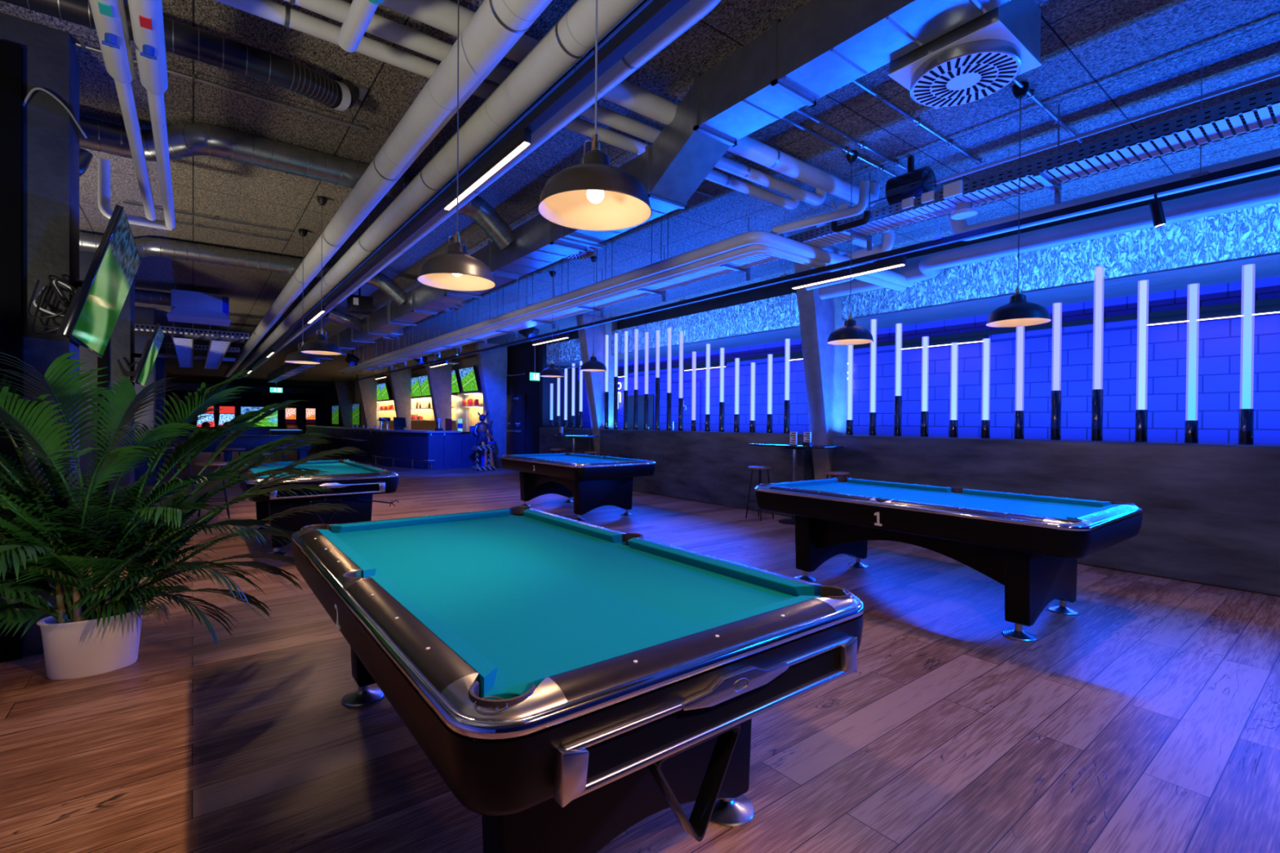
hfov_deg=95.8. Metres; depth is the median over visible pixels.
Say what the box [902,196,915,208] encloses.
junction box
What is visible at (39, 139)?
pillar
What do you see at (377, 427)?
wall
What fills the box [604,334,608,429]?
lamp
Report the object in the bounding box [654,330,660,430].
lamp
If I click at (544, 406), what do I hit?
wall
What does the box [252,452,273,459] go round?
bar stool
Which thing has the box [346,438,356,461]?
bar stool
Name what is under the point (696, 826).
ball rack
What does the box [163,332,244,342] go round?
spiral duct
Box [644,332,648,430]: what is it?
lamp
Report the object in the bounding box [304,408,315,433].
machine
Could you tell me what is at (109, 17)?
pipe
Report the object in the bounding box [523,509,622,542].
cushion
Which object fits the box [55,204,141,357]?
television
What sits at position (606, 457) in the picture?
cushion
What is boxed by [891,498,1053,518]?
cushion
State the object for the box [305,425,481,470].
bar counter
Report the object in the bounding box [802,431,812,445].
menu stand
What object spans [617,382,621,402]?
sign
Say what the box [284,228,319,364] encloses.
pendant lamp
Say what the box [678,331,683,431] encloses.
lamp
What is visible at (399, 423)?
till
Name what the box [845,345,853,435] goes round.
lamp
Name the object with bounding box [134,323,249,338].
cable tray
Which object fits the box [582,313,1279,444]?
wall
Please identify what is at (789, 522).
table
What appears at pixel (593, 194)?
pendant lamp
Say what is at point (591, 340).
concrete column
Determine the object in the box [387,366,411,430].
concrete column
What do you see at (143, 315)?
pillar
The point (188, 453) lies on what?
bar stool
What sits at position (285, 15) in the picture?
pipe
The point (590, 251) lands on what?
diffuser
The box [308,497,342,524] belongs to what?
ball rack
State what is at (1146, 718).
floor
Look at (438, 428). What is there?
coffee grinder
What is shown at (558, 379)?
lamp
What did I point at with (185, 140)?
spiral duct
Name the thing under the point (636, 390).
lamp
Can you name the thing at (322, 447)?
bar stool
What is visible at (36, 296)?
cable
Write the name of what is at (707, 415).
lamp
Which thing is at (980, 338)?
linear light
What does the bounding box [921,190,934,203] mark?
junction box
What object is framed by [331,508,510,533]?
cushion
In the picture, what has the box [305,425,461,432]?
countertop
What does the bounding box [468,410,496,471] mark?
statue
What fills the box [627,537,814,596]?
cushion
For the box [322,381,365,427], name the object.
wall
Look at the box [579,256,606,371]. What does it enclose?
pendant lamp
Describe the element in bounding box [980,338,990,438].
lamp
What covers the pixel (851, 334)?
pendant lamp
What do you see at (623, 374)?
linear light
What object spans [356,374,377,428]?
concrete column
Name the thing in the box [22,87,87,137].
cable
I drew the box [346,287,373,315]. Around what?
speaker
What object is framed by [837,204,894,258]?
pipe
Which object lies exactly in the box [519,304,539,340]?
spotlight
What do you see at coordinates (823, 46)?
duct
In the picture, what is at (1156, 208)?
track spotlight
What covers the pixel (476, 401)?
pack
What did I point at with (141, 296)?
spiral duct
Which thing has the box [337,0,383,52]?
stub
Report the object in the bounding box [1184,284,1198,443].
lamp
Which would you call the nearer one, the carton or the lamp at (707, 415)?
the lamp at (707, 415)
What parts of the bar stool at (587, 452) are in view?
seat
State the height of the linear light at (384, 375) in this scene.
0.081 m
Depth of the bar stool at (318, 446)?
24.88 m
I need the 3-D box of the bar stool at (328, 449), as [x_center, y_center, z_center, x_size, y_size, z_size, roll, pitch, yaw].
[-12.349,0.777,23.116,0.350,0.781,0.350,0,1,-38]
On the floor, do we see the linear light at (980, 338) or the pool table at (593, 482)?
the pool table at (593, 482)
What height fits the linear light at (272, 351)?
0.081 m
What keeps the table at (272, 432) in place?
on the floor
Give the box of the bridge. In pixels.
[357,498,399,506]
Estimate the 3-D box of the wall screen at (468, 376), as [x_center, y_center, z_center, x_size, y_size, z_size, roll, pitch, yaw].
[-6.210,-1.712,21.012,0.280,0.896,1.430,0,1,-38]
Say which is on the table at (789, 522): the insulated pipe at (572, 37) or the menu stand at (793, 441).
the menu stand at (793, 441)
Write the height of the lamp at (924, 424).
1.269 m
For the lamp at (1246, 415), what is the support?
on the wall at (1211, 513)
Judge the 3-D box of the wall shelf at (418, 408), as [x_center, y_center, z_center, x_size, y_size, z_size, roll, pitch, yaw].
[-10.544,-0.790,26.857,0.330,0.047,5.400,0,1,-38]
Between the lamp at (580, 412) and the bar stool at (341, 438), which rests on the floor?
the bar stool at (341, 438)
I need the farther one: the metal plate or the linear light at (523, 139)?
the metal plate
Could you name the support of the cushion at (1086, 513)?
on the pool table at (1032, 545)
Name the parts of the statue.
stand leg, stand post, stand leg, orange sash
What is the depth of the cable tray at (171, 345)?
15.13 m
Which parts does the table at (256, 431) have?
rail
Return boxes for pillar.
[0,12,79,662]
[79,250,134,528]
[134,306,155,485]
[155,337,165,467]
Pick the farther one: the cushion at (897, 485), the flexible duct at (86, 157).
the cushion at (897, 485)
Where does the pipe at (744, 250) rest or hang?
hanging from the ceiling
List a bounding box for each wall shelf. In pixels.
[377,400,393,402]
[393,408,432,410]
[411,396,431,399]
[411,419,435,421]
[459,405,483,407]
[460,391,482,395]
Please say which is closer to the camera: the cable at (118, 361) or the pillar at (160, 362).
the cable at (118, 361)
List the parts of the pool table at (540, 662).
rail, rail, rail, rail, edge trim, rail, rail, name plate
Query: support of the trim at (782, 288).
attached to the wall at (1220, 343)
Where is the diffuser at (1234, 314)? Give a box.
[1146,311,1279,325]
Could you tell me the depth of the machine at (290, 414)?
34.65 m
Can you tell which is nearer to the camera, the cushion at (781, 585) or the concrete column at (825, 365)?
the cushion at (781, 585)
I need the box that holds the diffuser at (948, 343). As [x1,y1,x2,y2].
[901,341,983,349]
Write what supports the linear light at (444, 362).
attached to the track at (1206, 177)
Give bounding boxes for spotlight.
[345,350,359,366]
[413,341,427,364]
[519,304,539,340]
[1148,194,1166,226]
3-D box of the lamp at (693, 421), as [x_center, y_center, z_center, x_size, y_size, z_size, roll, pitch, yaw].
[1.001,-0.652,10.734,0.094,1.473,0.094,0,1,-38]
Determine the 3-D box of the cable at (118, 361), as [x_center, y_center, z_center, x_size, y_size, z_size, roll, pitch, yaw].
[-6.733,-0.791,7.594,0.258,0.180,0.068,0,0,-15]
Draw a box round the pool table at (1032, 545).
[754,476,1142,641]
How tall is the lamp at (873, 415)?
1.585 m
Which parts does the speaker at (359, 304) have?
label plate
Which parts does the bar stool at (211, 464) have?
leg, seat, leg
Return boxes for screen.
[240,406,278,426]
[332,404,339,424]
[352,403,360,425]
[377,383,382,400]
[378,382,391,399]
[411,376,422,397]
[417,374,430,396]
[451,368,462,393]
[458,365,480,392]
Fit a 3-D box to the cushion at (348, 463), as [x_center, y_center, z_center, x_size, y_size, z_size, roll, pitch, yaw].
[-3.910,0.510,7.856,0.052,0.042,1.060,0,1,-38]
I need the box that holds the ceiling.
[0,0,1279,388]
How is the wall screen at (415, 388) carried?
on the wall shelf at (420, 397)
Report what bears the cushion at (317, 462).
on the pool table at (351, 481)
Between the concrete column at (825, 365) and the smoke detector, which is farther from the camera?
the concrete column at (825, 365)
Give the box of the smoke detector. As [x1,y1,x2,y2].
[950,202,977,219]
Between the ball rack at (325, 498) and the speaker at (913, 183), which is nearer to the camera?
the speaker at (913, 183)
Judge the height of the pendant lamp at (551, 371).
1.655 m
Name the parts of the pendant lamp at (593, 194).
lamp shade, bulb, cord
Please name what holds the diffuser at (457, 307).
attached to the duct at (823, 46)
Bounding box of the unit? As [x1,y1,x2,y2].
[166,285,231,326]
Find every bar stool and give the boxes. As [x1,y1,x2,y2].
[155,446,177,484]
[167,453,194,489]
[195,462,230,518]
[222,448,245,485]
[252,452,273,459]
[271,446,285,462]
[316,436,325,453]
[320,435,328,452]
[326,435,336,456]
[341,438,351,459]
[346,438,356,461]
[350,439,361,462]
[355,440,367,463]
[550,448,564,453]
[584,451,600,455]
[745,466,773,520]
[822,471,849,478]
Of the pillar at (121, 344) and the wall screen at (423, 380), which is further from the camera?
the wall screen at (423, 380)
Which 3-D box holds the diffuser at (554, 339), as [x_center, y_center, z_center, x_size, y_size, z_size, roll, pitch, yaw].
[-1.640,-1.543,10.489,0.043,0.007,1.250,0,1,-38]
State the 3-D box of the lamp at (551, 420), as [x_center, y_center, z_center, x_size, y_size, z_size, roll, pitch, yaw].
[-2.292,-0.542,14.990,0.094,1.142,0.094,0,1,-38]
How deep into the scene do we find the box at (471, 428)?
17.89 m
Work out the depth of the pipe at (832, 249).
6.92 m
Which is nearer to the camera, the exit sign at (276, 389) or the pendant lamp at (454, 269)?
the pendant lamp at (454, 269)
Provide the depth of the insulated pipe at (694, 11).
3.59 m
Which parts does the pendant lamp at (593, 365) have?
lamp shade, cord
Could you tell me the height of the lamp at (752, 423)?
1.161 m
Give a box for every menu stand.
[558,426,563,435]
[788,431,798,445]
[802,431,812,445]
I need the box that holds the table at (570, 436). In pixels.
[550,434,599,453]
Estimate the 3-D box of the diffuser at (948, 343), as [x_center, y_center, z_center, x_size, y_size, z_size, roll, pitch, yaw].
[4.398,-1.184,8.420,0.038,0.007,1.220,0,1,-38]
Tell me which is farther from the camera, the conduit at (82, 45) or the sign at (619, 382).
the sign at (619, 382)
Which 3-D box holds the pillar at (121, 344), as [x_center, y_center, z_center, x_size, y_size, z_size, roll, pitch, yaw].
[-7.451,-0.582,7.662,1.090,3.800,0.750,0,1,-38]
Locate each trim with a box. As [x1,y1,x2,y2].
[164,382,324,394]
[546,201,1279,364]
[547,252,1279,367]
[553,169,1279,343]
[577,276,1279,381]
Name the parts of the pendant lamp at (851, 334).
lamp shade, cord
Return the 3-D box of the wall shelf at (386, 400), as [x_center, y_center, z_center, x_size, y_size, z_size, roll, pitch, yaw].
[-13.600,-1.342,30.807,0.330,0.047,3.400,0,1,-38]
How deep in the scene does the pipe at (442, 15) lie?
3.94 m
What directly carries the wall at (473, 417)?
attached to the wall at (470, 362)
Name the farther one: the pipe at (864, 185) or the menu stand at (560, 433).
the menu stand at (560, 433)
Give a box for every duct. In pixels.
[0,0,367,111]
[79,115,514,249]
[79,147,119,176]
[79,231,406,306]
[134,288,171,306]
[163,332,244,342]
[267,0,1010,382]
[324,308,363,331]
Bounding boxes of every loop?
[506,338,524,376]
[557,325,581,368]
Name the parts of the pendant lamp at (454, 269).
lamp shade, bulb, cord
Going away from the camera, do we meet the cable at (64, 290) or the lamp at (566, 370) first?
the cable at (64, 290)
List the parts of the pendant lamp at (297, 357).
lamp shade, cord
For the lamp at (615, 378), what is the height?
2.105 m
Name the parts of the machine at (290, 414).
speaker panel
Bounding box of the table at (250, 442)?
[164,435,311,466]
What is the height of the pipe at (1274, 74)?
0.172 m
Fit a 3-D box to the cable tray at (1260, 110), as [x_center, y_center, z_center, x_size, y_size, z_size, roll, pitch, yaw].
[-2.291,-2.096,10.857,0.450,0.725,24.020,0,1,-38]
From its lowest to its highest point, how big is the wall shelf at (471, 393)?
0.047 m
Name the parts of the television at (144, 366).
wall arm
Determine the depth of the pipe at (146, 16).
2.92 m
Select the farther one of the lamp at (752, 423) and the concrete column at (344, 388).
the concrete column at (344, 388)
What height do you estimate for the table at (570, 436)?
1.120 m
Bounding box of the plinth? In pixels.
[249,426,278,429]
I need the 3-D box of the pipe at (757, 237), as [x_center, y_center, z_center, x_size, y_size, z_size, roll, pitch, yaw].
[-3.533,-2.122,13.317,2.794,0.728,18.568,0,1,-38]
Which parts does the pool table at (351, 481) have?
rail, edge trim, rail, name plate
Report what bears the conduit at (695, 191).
attached to the ceiling
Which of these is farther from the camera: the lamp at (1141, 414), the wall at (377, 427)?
the wall at (377, 427)
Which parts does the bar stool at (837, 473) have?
seat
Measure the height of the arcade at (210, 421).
2.200 m
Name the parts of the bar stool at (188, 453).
leg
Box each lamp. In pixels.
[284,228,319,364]
[300,195,342,355]
[417,0,495,291]
[537,0,652,231]
[539,271,564,377]
[549,383,553,427]
[556,377,559,427]
[564,368,567,427]
[571,363,575,428]
[578,360,582,428]
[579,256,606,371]
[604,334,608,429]
[613,333,617,429]
[623,331,627,429]
[633,328,638,429]
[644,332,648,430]
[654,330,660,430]
[666,328,671,430]
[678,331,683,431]
[691,351,696,431]
[705,343,710,431]
[719,347,724,431]
[733,358,739,431]
[749,362,755,432]
[766,354,773,432]
[783,338,790,433]
[826,150,873,345]
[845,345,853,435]
[868,319,876,435]
[893,324,902,435]
[920,337,928,436]
[949,342,958,437]
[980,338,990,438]
[985,81,1051,327]
[1013,326,1024,439]
[1050,302,1061,439]
[1091,266,1103,440]
[1134,280,1147,442]
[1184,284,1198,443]
[1238,264,1253,444]
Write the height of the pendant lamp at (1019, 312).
1.655 m
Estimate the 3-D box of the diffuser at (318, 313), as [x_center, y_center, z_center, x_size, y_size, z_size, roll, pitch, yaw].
[-5.577,-1.873,9.936,0.038,0.007,1.460,0,1,-38]
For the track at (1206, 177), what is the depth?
4.78 m
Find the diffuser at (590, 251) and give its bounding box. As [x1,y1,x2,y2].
[564,240,605,258]
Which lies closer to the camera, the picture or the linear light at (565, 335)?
the linear light at (565, 335)
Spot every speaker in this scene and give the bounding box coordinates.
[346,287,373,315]
[884,155,936,204]
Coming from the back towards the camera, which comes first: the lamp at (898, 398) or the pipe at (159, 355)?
the pipe at (159, 355)
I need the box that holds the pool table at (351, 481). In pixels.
[232,459,399,556]
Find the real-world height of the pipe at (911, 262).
0.572 m
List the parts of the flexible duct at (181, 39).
ceiling plate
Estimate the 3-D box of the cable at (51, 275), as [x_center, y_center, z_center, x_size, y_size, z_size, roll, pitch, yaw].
[-3.488,-0.769,3.419,0.203,0.272,0.098,0,1,-38]
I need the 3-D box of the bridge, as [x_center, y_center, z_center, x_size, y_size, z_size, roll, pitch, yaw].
[-2.983,0.867,6.592,0.458,0.131,0.022,0,1,-44]
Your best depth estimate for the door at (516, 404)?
17.85 m
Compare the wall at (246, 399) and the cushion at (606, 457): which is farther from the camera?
the wall at (246, 399)
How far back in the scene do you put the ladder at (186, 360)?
14.40 m
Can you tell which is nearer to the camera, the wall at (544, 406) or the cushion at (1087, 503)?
the cushion at (1087, 503)
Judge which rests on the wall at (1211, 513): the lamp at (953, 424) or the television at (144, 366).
the lamp at (953, 424)
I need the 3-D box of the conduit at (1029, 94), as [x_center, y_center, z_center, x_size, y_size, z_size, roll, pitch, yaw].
[2.892,-2.356,4.192,1.900,0.039,0.040,0,1,-38]
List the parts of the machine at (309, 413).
speaker panel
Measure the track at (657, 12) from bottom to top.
0.525 m
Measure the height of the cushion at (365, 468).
0.042 m
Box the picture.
[451,370,459,392]
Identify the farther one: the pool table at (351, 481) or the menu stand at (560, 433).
the menu stand at (560, 433)
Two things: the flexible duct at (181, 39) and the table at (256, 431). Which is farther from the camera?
the table at (256, 431)
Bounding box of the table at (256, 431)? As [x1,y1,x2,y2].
[164,427,270,457]
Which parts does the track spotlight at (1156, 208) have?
stem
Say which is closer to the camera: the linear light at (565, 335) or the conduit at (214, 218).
the conduit at (214, 218)
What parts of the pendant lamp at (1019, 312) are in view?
lamp shade, cord, cord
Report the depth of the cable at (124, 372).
7.59 m
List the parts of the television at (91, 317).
wall arm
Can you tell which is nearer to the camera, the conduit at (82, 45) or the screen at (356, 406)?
the conduit at (82, 45)
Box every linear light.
[266,349,274,357]
[306,306,324,323]
[375,374,386,379]
[429,360,447,367]
[443,128,531,209]
[532,333,568,345]
[617,373,627,377]
[684,362,726,370]
[789,354,803,360]
[791,255,906,288]
[901,334,988,349]
[1146,303,1279,325]
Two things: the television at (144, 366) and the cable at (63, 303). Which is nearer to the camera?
the cable at (63, 303)
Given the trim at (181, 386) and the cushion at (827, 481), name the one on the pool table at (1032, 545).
the cushion at (827, 481)
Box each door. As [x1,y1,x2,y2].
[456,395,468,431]
[506,394,525,454]
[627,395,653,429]
[670,381,701,431]
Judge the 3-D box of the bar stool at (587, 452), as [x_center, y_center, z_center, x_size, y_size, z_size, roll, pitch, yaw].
[-1.037,0.939,12.613,0.350,0.781,0.350,0,1,-38]
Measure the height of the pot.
0.318 m
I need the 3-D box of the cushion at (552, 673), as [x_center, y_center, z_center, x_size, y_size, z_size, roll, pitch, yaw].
[0.168,0.586,1.628,1.060,0.042,0.052,0,1,-38]
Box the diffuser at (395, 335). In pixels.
[378,328,403,339]
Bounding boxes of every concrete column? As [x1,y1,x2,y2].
[334,380,352,426]
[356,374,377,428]
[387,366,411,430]
[425,355,451,431]
[474,342,506,467]
[575,314,617,455]
[793,262,847,479]
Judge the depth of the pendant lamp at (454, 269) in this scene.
2.96 m
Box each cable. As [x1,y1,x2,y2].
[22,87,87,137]
[26,274,75,319]
[31,286,71,334]
[32,280,75,315]
[35,279,76,317]
[39,288,72,328]
[116,360,138,377]
[117,359,138,373]
[118,362,134,374]
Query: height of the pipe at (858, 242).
0.300 m
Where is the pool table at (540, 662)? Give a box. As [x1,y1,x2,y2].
[291,506,864,852]
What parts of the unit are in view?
casing, blue panel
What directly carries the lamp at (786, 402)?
on the wall at (1211, 513)
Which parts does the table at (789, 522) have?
post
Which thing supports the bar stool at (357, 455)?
on the floor
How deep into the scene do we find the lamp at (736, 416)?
9.86 m
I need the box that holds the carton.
[444,418,452,431]
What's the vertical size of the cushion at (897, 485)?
0.042 m
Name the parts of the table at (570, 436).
post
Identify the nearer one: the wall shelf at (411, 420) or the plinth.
the wall shelf at (411, 420)
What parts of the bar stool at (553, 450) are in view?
seat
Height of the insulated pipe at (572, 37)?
0.467 m
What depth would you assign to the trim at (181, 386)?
40.86 m
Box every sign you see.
[270,360,282,392]
[529,345,539,381]
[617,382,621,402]
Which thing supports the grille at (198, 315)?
attached to the unit
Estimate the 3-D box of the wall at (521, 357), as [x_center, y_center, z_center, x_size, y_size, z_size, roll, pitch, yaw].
[-3.460,-0.627,17.546,0.100,3.800,3.200,0,1,-38]
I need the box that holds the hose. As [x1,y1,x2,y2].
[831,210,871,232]
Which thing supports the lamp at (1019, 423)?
on the wall at (1211, 513)
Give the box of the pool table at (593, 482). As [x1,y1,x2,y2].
[501,453,655,521]
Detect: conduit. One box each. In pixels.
[71,40,366,130]
[123,200,293,233]
[175,221,289,242]
[622,164,716,199]
[780,116,897,176]
[795,108,906,168]
[852,79,982,164]
[1013,77,1082,143]
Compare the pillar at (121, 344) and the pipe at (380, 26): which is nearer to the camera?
the pipe at (380, 26)
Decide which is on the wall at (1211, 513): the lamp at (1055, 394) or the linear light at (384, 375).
the lamp at (1055, 394)
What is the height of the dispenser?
0.400 m
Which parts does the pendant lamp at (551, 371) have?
lamp shade, cord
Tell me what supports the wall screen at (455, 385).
on the wall shelf
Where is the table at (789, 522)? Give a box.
[749,443,844,524]
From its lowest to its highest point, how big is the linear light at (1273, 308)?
0.081 m
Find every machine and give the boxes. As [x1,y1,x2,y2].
[284,407,298,429]
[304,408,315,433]
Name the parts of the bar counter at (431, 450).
foot rail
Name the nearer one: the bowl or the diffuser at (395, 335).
the diffuser at (395, 335)
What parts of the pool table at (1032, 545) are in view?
rail, edge trim, rail, rail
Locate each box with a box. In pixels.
[469,426,475,431]
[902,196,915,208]
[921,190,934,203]
[942,179,962,199]
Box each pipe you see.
[88,0,156,220]
[97,158,171,230]
[127,0,175,229]
[156,353,235,361]
[214,0,799,209]
[223,0,552,377]
[233,0,644,375]
[242,0,653,373]
[244,0,720,377]
[284,0,826,205]
[338,219,914,372]
[343,215,906,373]
[347,213,901,373]
[379,0,879,208]
[770,229,853,290]
[772,180,870,235]
[804,217,874,275]
[829,71,1279,210]
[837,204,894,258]
[855,175,1279,271]
[946,147,1279,240]
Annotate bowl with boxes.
[487,441,496,444]
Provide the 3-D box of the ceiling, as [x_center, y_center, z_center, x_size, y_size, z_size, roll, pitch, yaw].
[-11.473,-2.678,19.980,14.700,0.150,53.700,0,1,-38]
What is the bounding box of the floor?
[0,448,1279,852]
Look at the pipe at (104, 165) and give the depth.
5.08 m
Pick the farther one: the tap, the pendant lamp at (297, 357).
the tap
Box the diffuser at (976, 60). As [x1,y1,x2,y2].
[888,0,1041,109]
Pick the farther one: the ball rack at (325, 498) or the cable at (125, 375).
the cable at (125, 375)
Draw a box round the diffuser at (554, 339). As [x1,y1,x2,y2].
[532,337,567,345]
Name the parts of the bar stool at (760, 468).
leg, leg, seat, leg, leg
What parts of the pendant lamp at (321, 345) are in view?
lamp shade, cord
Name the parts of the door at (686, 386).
handle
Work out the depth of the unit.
10.28 m
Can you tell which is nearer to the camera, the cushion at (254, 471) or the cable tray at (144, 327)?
the cushion at (254, 471)
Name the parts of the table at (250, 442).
leg, rail, leg, leg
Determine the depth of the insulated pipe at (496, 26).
3.68 m
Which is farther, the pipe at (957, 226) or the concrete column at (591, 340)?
the concrete column at (591, 340)
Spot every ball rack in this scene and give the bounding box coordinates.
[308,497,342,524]
[647,724,740,841]
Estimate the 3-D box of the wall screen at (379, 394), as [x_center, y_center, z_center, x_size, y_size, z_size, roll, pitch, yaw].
[-14.190,-1.847,31.324,0.280,0.896,1.310,0,1,-38]
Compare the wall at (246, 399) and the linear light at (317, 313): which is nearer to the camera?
the linear light at (317, 313)
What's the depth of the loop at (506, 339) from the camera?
16.28 m
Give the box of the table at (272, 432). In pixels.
[269,429,302,451]
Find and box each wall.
[164,389,322,434]
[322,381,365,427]
[376,378,378,428]
[378,356,493,462]
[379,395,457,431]
[468,393,484,431]
[506,341,539,454]
[538,336,582,453]
[539,427,1279,596]
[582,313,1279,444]
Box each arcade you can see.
[195,405,216,427]
[216,405,236,426]
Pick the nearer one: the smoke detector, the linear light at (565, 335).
the smoke detector
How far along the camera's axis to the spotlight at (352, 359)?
16.88 m
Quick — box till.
[393,417,406,430]
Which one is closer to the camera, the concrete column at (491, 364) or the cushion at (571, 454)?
the cushion at (571, 454)
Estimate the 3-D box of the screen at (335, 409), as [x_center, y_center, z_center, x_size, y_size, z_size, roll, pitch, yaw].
[-20.930,-0.795,39.748,0.060,1.310,2.360,0,1,-38]
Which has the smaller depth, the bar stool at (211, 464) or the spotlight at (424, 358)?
the bar stool at (211, 464)
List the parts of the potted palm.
stem, stem, stem, stem, stem, stem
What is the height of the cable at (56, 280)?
0.232 m
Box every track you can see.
[238,0,690,377]
[355,57,1279,381]
[617,297,1279,373]
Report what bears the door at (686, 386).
in the wall at (1220, 343)
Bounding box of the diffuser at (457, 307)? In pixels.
[442,300,466,311]
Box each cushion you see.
[249,460,338,466]
[249,469,263,477]
[316,528,376,577]
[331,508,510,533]
[342,460,363,467]
[361,465,387,472]
[369,576,497,695]
[511,453,564,457]
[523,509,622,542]
[533,595,820,687]
[569,453,603,458]
[604,456,645,461]
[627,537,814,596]
[770,478,837,487]
[777,485,879,498]
[847,478,951,492]
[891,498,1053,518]
[962,488,1111,506]
[1066,504,1120,519]
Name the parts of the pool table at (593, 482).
rail, rail, edge trim, rail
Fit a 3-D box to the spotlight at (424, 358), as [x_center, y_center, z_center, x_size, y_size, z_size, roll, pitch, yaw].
[-6.530,-2.172,17.128,0.400,0.729,0.314,1,0,24]
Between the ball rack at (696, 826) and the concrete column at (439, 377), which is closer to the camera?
the ball rack at (696, 826)
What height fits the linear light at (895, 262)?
0.081 m
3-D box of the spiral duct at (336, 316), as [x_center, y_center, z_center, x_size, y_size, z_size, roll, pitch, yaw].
[-5.690,-2.073,11.188,0.326,0.358,0.853,1,0,21]
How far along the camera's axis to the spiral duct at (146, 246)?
7.84 m
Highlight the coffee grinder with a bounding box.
[435,418,443,431]
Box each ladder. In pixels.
[171,321,193,368]
[204,324,231,368]
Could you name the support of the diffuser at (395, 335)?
attached to the duct at (823, 46)
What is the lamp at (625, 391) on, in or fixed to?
on the wall at (1211, 513)
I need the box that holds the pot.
[36,604,146,679]
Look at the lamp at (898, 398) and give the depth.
7.60 m
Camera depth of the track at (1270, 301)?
7.49 m
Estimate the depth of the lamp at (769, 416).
9.29 m
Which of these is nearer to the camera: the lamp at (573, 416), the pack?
the lamp at (573, 416)
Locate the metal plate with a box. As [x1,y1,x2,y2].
[426,360,459,364]
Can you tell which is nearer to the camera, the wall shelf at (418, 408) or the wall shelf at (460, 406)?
the wall shelf at (460, 406)
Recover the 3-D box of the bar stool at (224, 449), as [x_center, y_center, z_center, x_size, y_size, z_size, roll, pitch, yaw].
[-8.755,0.874,12.457,0.420,0.802,0.420,0,1,-38]
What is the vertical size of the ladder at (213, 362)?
0.690 m
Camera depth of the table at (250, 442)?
17.26 m
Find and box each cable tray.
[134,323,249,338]
[160,342,239,352]
[250,0,647,365]
[363,85,1279,372]
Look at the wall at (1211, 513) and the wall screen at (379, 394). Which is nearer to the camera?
the wall at (1211, 513)
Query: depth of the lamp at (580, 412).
13.83 m
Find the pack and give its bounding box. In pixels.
[474,399,478,405]
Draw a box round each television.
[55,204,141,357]
[131,323,164,387]
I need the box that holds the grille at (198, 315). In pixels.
[166,306,231,326]
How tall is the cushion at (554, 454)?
0.042 m
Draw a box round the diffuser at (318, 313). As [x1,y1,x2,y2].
[307,311,324,323]
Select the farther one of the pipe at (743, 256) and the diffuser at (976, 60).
the pipe at (743, 256)
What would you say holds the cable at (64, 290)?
hanging from the television at (91, 317)
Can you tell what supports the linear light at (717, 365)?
attached to the track at (1270, 301)
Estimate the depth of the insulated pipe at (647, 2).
3.88 m
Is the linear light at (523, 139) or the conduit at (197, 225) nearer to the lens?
the linear light at (523, 139)
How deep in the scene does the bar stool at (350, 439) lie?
19.58 m
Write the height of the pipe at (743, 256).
0.753 m
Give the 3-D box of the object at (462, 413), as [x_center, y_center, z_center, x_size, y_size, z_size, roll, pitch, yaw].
[-6.901,0.012,22.415,0.078,2.400,1.100,0,1,-38]
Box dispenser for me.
[457,418,462,431]
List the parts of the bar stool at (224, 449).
seat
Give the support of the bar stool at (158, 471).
on the floor
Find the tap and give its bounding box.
[378,417,390,430]
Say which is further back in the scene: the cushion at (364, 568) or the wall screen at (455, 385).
the wall screen at (455, 385)
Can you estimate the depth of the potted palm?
3.17 m
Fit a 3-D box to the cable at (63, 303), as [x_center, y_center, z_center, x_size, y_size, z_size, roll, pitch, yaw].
[-3.474,-0.693,3.431,0.205,0.303,0.098,0,1,-38]
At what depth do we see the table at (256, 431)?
22.48 m
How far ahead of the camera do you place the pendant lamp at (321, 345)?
6.12 m
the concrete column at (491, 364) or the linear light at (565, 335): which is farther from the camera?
the concrete column at (491, 364)
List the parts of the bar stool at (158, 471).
leg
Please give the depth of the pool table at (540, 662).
1.70 m
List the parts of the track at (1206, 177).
suspension rod, suspension rod, rail, suspension rod, suspension rod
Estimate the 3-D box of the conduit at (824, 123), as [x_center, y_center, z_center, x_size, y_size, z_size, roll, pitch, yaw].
[1.615,-2.369,4.658,2.050,0.039,0.040,0,1,-38]
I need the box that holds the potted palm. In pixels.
[0,351,364,679]
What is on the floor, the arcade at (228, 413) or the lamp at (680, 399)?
the arcade at (228, 413)
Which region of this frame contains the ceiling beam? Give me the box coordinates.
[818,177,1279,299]
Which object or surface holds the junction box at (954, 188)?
attached to the cable tray at (1260, 110)
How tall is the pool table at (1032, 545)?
0.857 m

